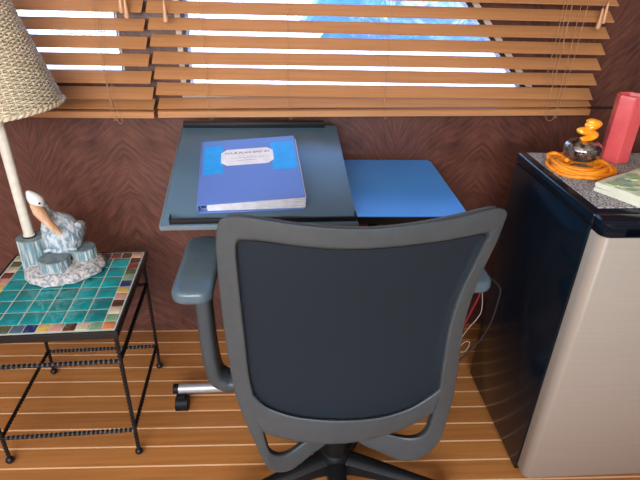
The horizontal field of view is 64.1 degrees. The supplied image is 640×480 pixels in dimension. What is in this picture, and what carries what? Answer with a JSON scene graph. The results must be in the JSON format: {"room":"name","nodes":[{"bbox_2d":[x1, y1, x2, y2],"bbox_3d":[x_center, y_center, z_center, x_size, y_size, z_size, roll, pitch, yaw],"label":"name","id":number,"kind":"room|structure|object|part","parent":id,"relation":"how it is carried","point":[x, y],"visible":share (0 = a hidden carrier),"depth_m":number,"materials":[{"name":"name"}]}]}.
{"room":"home office","nodes":[
{"label":"home office","id":0,"kind":"room"},
{"bbox_2d":[0,0,639,330],"bbox_3d":[0.007,-0.586,1.596,3.750,2.100,0.060,0,28,-4],"label":"wall","id":1,"kind":"structure","parent":0,"point":[111,176],"depth_m":1.72,"materials":[{"name":"brown wood"}]},
{"bbox_2d":[11,0,157,123],"bbox_3d":[-1.050,-0.656,1.376,1.111,0.674,0.079,0,28,-4],"label":"blind","id":2,"kind":"object","parent":1,"relation":"attached to","point":[107,101],"visible":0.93,"depth_m":1.48,"materials":[{"name":"brown wood"}]},
{"bbox_3d":[-1.059,-0.386,1.532,1.111,0.020,0.052,0,28,-4],"label":"rail","id":3,"kind":"part","parent":2,"relation":"part of","materials":[{"name":"brown wood"}]},
{"bbox_3d":[-0.615,-0.647,1.424,0.013,0.622,0.056,0,28,-4],"label":"ladder cord","id":4,"kind":"part","parent":2,"relation":"part of","materials":[{"name":"brown fabric"}]},
{"bbox_3d":[-0.609,-0.594,1.417,0.038,0.549,0.006,0,28,-4],"label":"lift cord","id":5,"kind":"part","parent":2,"relation":"part of","materials":[{"name":"beige fabric"}]},
{"bbox_2d":[49,12,124,70],"bbox_3d":[-1.077,-0.740,1.416,0.983,0.533,0.047,0,28,-4],"label":"window","id":6,"kind":"structure","parent":1,"relation":"in","point":[114,13],"depth_m":1.52,"materials":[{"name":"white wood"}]},
{"bbox_3d":[-1.076,-0.730,1.398,0.983,0.533,0.006,0,28,-4],"label":"trim","id":7,"kind":"part","parent":6,"relation":"part of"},
{"bbox_2d":[173,0,531,97],"bbox_3d":[0.159,-0.730,1.515,1.168,0.620,0.047,0,28,-4],"label":"window","id":8,"kind":"structure","parent":1,"relation":"in","point":[469,4],"depth_m":1.56,"materials":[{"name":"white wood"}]},
{"bbox_2d":[145,0,618,120],"bbox_3d":[0.194,-0.685,1.454,1.359,0.694,0.079,0,28,-4],"label":"blind","id":9,"kind":"object","parent":8,"relation":"attached to","point":[268,100],"visible":1,"depth_m":1.54,"materials":[{"name":"brown wood"}]},
{"bbox_3d":[-0.327,-0.665,1.436,0.013,0.649,0.056,0,28,-4],"label":"ladder cord","id":10,"kind":"part","parent":9,"relation":"part of","materials":[{"name":"brown fabric"}]},
{"bbox_3d":[0.185,-0.407,1.615,1.359,0.040,0.052,0,28,-4],"label":"rail","id":11,"kind":"part","parent":9,"relation":"part of","materials":[{"name":"brown wood"}]},
{"bbox_3d":[0.210,-0.673,1.472,0.013,0.642,0.056,0,28,-4],"label":"ladder cord","id":12,"kind":"part","parent":9,"relation":"part of","materials":[{"name":"fabric"}]},
{"bbox_3d":[0.707,-0.662,1.480,0.017,0.418,0.005,0,28,-4],"label":"lift cord","id":13,"kind":"part","parent":9,"relation":"part of","materials":[{"name":"beige fabric"}]},
{"bbox_3d":[0.747,-0.614,1.509,0.055,0.529,0.006,0,28,-4],"label":"lift cord","id":14,"kind":"part","parent":9,"relation":"part of","materials":[{"name":"beige fabric"}]},
{"bbox_3d":[0.761,-0.681,1.510,0.013,0.633,0.056,0,28,-4],"label":"ladder cord","id":15,"kind":"part","parent":9,"relation":"part of","materials":[{"name":"beige fabric"}]},
{"bbox_2d":[155,102,612,108],"bbox_3d":[0.005,-0.434,1.638,3.650,0.006,0.010,0,28,-4],"label":"trim","id":16,"kind":"structure","parent":1,"relation":"attached to","point":[591,107],"depth_m":1.70,"materials":[{"name":"brown wood"}]},
{"bbox_2d":[0,324,639,479],"bbox_3d":[0.088,1.144,0.658,3.750,0.050,3.360,0,28,-4],"label":"floor","id":17,"kind":"structure","parent":0,"point":[211,440],"depth_m":1.62,"materials":[{"name":"brown wood"}]},
{"bbox_2d":[0,251,162,463],"bbox_3d":[-0.737,0.343,1.551,0.400,0.468,0.410,-2,29,-6],"label":"side table","id":18,"kind":"object","parent":17,"relation":"on","point":[97,306],"visible":0.85,"depth_m":1.41,"materials":[{"name":"tile"}]},
{"bbox_3d":[-0.888,0.437,1.367,0.013,0.435,0.013,-2,29,-6],"label":"leg","id":19,"kind":"part","parent":18,"relation":"part of","materials":[{"name":"black metal"}]},
{"bbox_3d":[-0.928,0.263,1.687,0.013,0.435,0.013,-2,29,-6],"label":"leg","id":20,"kind":"part","parent":18,"relation":"part of","materials":[{"name":"black metal"}]},
{"bbox_2d":[0,0,105,287],"bbox_3d":[-0.817,-0.273,1.344,0.307,0.810,0.313,-23,37,-38],"label":"table lamp","id":21,"kind":"object","parent":18,"relation":"on","point":[56,255],"visible":1,"depth_m":1.40,"materials":[{"name":"white ceramic"}]},
{"bbox_3d":[-0.813,-0.474,1.239,0.298,0.346,0.300,0,28,-4],"label":"lamp shade","id":22,"kind":"part","parent":21,"relation":"part of","materials":[{"name":"wicker"}]},
{"bbox_3d":[-0.788,-0.112,1.414,0.044,0.051,0.038,0,28,-4],"label":"crown","id":23,"kind":"part","parent":21,"relation":"part of","materials":[{"name":"white ceramic"}]},
{"bbox_3d":[-0.731,0.148,1.446,0.400,0.023,0.410,-2,29,-6],"label":"frame","id":24,"kind":"part","parent":18,"relation":"part of","materials":[{"name":"black metal"}]},
{"bbox_3d":[-0.530,0.426,1.406,0.013,0.435,0.013,-2,29,-6],"label":"leg","id":25,"kind":"part","parent":18,"relation":"part of","materials":[{"name":"black metal"}]},
{"bbox_3d":[-0.569,0.253,1.725,0.013,0.435,0.013,-2,29,-6],"label":"leg","id":26,"kind":"part","parent":18,"relation":"part of","materials":[{"name":"black metal"}]},
{"bbox_2d":[159,120,465,410],"bbox_3d":[-0.044,0.111,1.602,0.852,0.864,0.528,0,28,-4],"label":"desk","id":27,"kind":"object","parent":17,"relation":"on","point":[339,191],"visible":0.57,"depth_m":1.44,"materials":[{"name":"blue laminate"}]},
{"bbox_2d":[197,136,305,213],"bbox_3d":[-0.183,-0.181,1.350,0.264,0.106,0.293,-3,29,-8],"label":"book","id":28,"kind":"object","parent":27,"relation":"on","point":[255,174],"visible":1,"depth_m":1.31,"materials":[{"name":"blue paper"}]},
{"bbox_2d":[460,293,482,352],"bbox_3d":[0.438,0.255,1.542,0.087,0.688,0.003,0,28,-4],"label":"power cable","id":29,"kind":"object","parent":27,"relation":"hanging from","point":[482,293],"visible":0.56,"depth_m":1.55,"materials":[{"name":"plastic"}]},
{"bbox_2d":[463,293,480,328],"bbox_3d":[0.435,0.243,1.564,0.087,0.689,0.006,0,28,-4],"label":"power cable","id":30,"kind":"object","parent":27,"relation":"hanging from","point":[479,294],"visible":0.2,"depth_m":1.55,"materials":[{"name":"red plastic"}]},
{"bbox_2d":[171,206,506,479],"bbox_3d":[0.033,0.268,1.235,0.728,0.940,0.667,0,28,-4],"label":"office chair","id":31,"kind":"object","parent":17,"relation":"on","point":[337,338],"visible":1,"depth_m":1.01,"materials":[{"name":"grey plastic"}]},
{"bbox_3d":[-0.288,0.065,1.218,0.090,0.030,0.271,0,28,-4],"label":"armrest","id":32,"kind":"part","parent":31,"relation":"part of","materials":[{"name":"grey plastic"}]},
{"bbox_3d":[-0.165,0.238,1.307,0.281,0.358,0.071,1,28,-2],"label":"arm post","id":33,"kind":"part","parent":31,"relation":"part of","materials":[{"name":"grey plastic"}]},
{"bbox_3d":[-0.112,0.628,1.345,0.300,0.060,0.052,-10,30,-21],"label":"leg","id":34,"kind":"part","parent":31,"relation":"part of","materials":[{"name":"black plastic"}]},
{"bbox_3d":[0.052,0.679,1.259,0.052,0.060,0.301,0,28,-4],"label":"leg","id":35,"kind":"part","parent":31,"relation":"part of","materials":[{"name":"black plastic"}]},
{"bbox_3d":[0.126,0.536,1.528,0.052,0.060,0.300,17,32,26],"label":"leg","id":36,"kind":"part","parent":31,"relation":"part of","materials":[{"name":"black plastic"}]},
{"bbox_3d":[0.201,0.623,1.372,0.300,0.060,0.052,8,29,11],"label":"leg","id":37,"kind":"part","parent":31,"relation":"part of","materials":[{"name":"black plastic"}]},
{"bbox_3d":[0.351,0.051,1.280,0.082,0.030,0.255,0,28,-4],"label":"armrest","id":38,"kind":"part","parent":31,"relation":"part of","materials":[{"name":"grey plastic"}]},
{"bbox_2d":[470,153,639,477],"bbox_3d":[0.806,0.226,1.463,0.490,0.840,0.450,0,28,-4],"label":"mini fridge","id":39,"kind":"object","parent":17,"relation":"on","point":[555,370],"visible":0.97,"depth_m":1.32,"materials":[{"name":"silver metal"}]},
{"bbox_2d":[459,267,500,361],"bbox_3d":[0.470,0.232,1.589,0.161,0.689,0.005,0,28,-4],"label":"power cable","id":40,"kind":"object","parent":39,"relation":"attached to","point":[462,357],"visible":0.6,"depth_m":1.61,"materials":[{"name":"plastic"}]},
{"bbox_3d":[0.815,-0.141,1.291,0.490,0.030,0.404,0,28,-4],"label":"panel","id":41,"kind":"part","parent":39,"relation":"part of","materials":[{"name":"black plastic"}]},
{"bbox_3d":[0.819,0.322,1.287,0.484,0.770,0.044,0,28,-4],"label":"door","id":42,"kind":"part","parent":39,"relation":"part of","materials":[{"name":"silver metal"}]},
{"bbox_2d":[527,153,639,207],"bbox_3d":[0.821,-0.159,1.289,0.457,0.002,0.368,0,28,-4],"label":"mat","id":43,"kind":"object","parent":39,"relation":"on","point":[584,187],"visible":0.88,"depth_m":1.23,"materials":[{"name":"grey stone"}]},
{"bbox_2d":[545,151,617,179],"bbox_3d":[0.673,-0.195,1.322,0.174,0.026,0.178,0,28,-4],"label":"cord","id":44,"kind":"object","parent":43,"relation":"on","point":[599,169],"visible":0.87,"depth_m":1.29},
{"bbox_2d":[563,118,602,162],"bbox_3d":[0.682,-0.258,1.313,0.095,0.109,0.095,0,28,-4],"label":"glass bottle","id":45,"kind":"object","parent":44,"relation":"on","point":[584,149],"visible":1,"depth_m":1.29,"materials":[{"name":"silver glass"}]},
{"bbox_2d":[594,168,639,207],"bbox_3d":[0.770,-0.127,1.193,0.225,0.027,0.133,-15,33,-28],"label":"book","id":46,"kind":"object","parent":43,"relation":"on","point":[625,187],"visible":1,"depth_m":1.16,"materials":[{"name":"green paper"}]},
{"bbox_2d":[605,168,639,191],"bbox_3d":[0.770,-0.137,1.190,0.221,0.006,0.110,-19,35,-33],"label":"print","id":47,"kind":"object","parent":46,"relation":"on","point":[628,181],"depth_m":1.18,"materials":[{"name":"green paper"}]},
{"bbox_2d":[600,92,639,163],"bbox_3d":[0.802,-0.296,1.355,0.074,0.176,0.071,0,28,-4],"label":"vase","id":48,"kind":"object","parent":43,"relation":"on","point":[624,121],"visible":0.92,"depth_m":1.33,"materials":[{"name":"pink ceramic"}]},
{"bbox_3d":[0.830,-0.031,1.096,0.485,0.034,0.046,0,28,-4],"label":"door handle","id":49,"kind":"part","parent":39,"relation":"part of","materials":[{"name":"black plastic"}]},
{"label":"outside","id":50,"kind":"structure","parent":0,"visible":0},
{"bbox_2d":[17,0,312,47],"bbox_3d":[-3.162,-20.460,42.018,120.000,0.050,89.700,0,28,-4],"label":"harbour water","id":51,"kind":"structure","parent":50,"point":[40,13],"depth_m":20.17,"materials":[{"name":"white liquid"}]},
{"bbox_2d":[37,47,514,86],"bbox_3d":[-0.291,-1.129,3.951,18.000,0.126,3.850,0,28,-4],"label":"deck","id":52,"kind":"object","parent":51,"relation":"on","point":[40,49],"visible":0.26,"depth_m":4.71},
{"bbox_2d":[198,0,484,52],"bbox_3d":[3.575,-3.345,8.544,10.800,2.350,2.560,0,28,-4],"label":"moored boat","id":53,"kind":"object","parent":51,"relation":"on","point":[353,2],"visible":0.13,"depth_m":7.21,"materials":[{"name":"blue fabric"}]}
]}

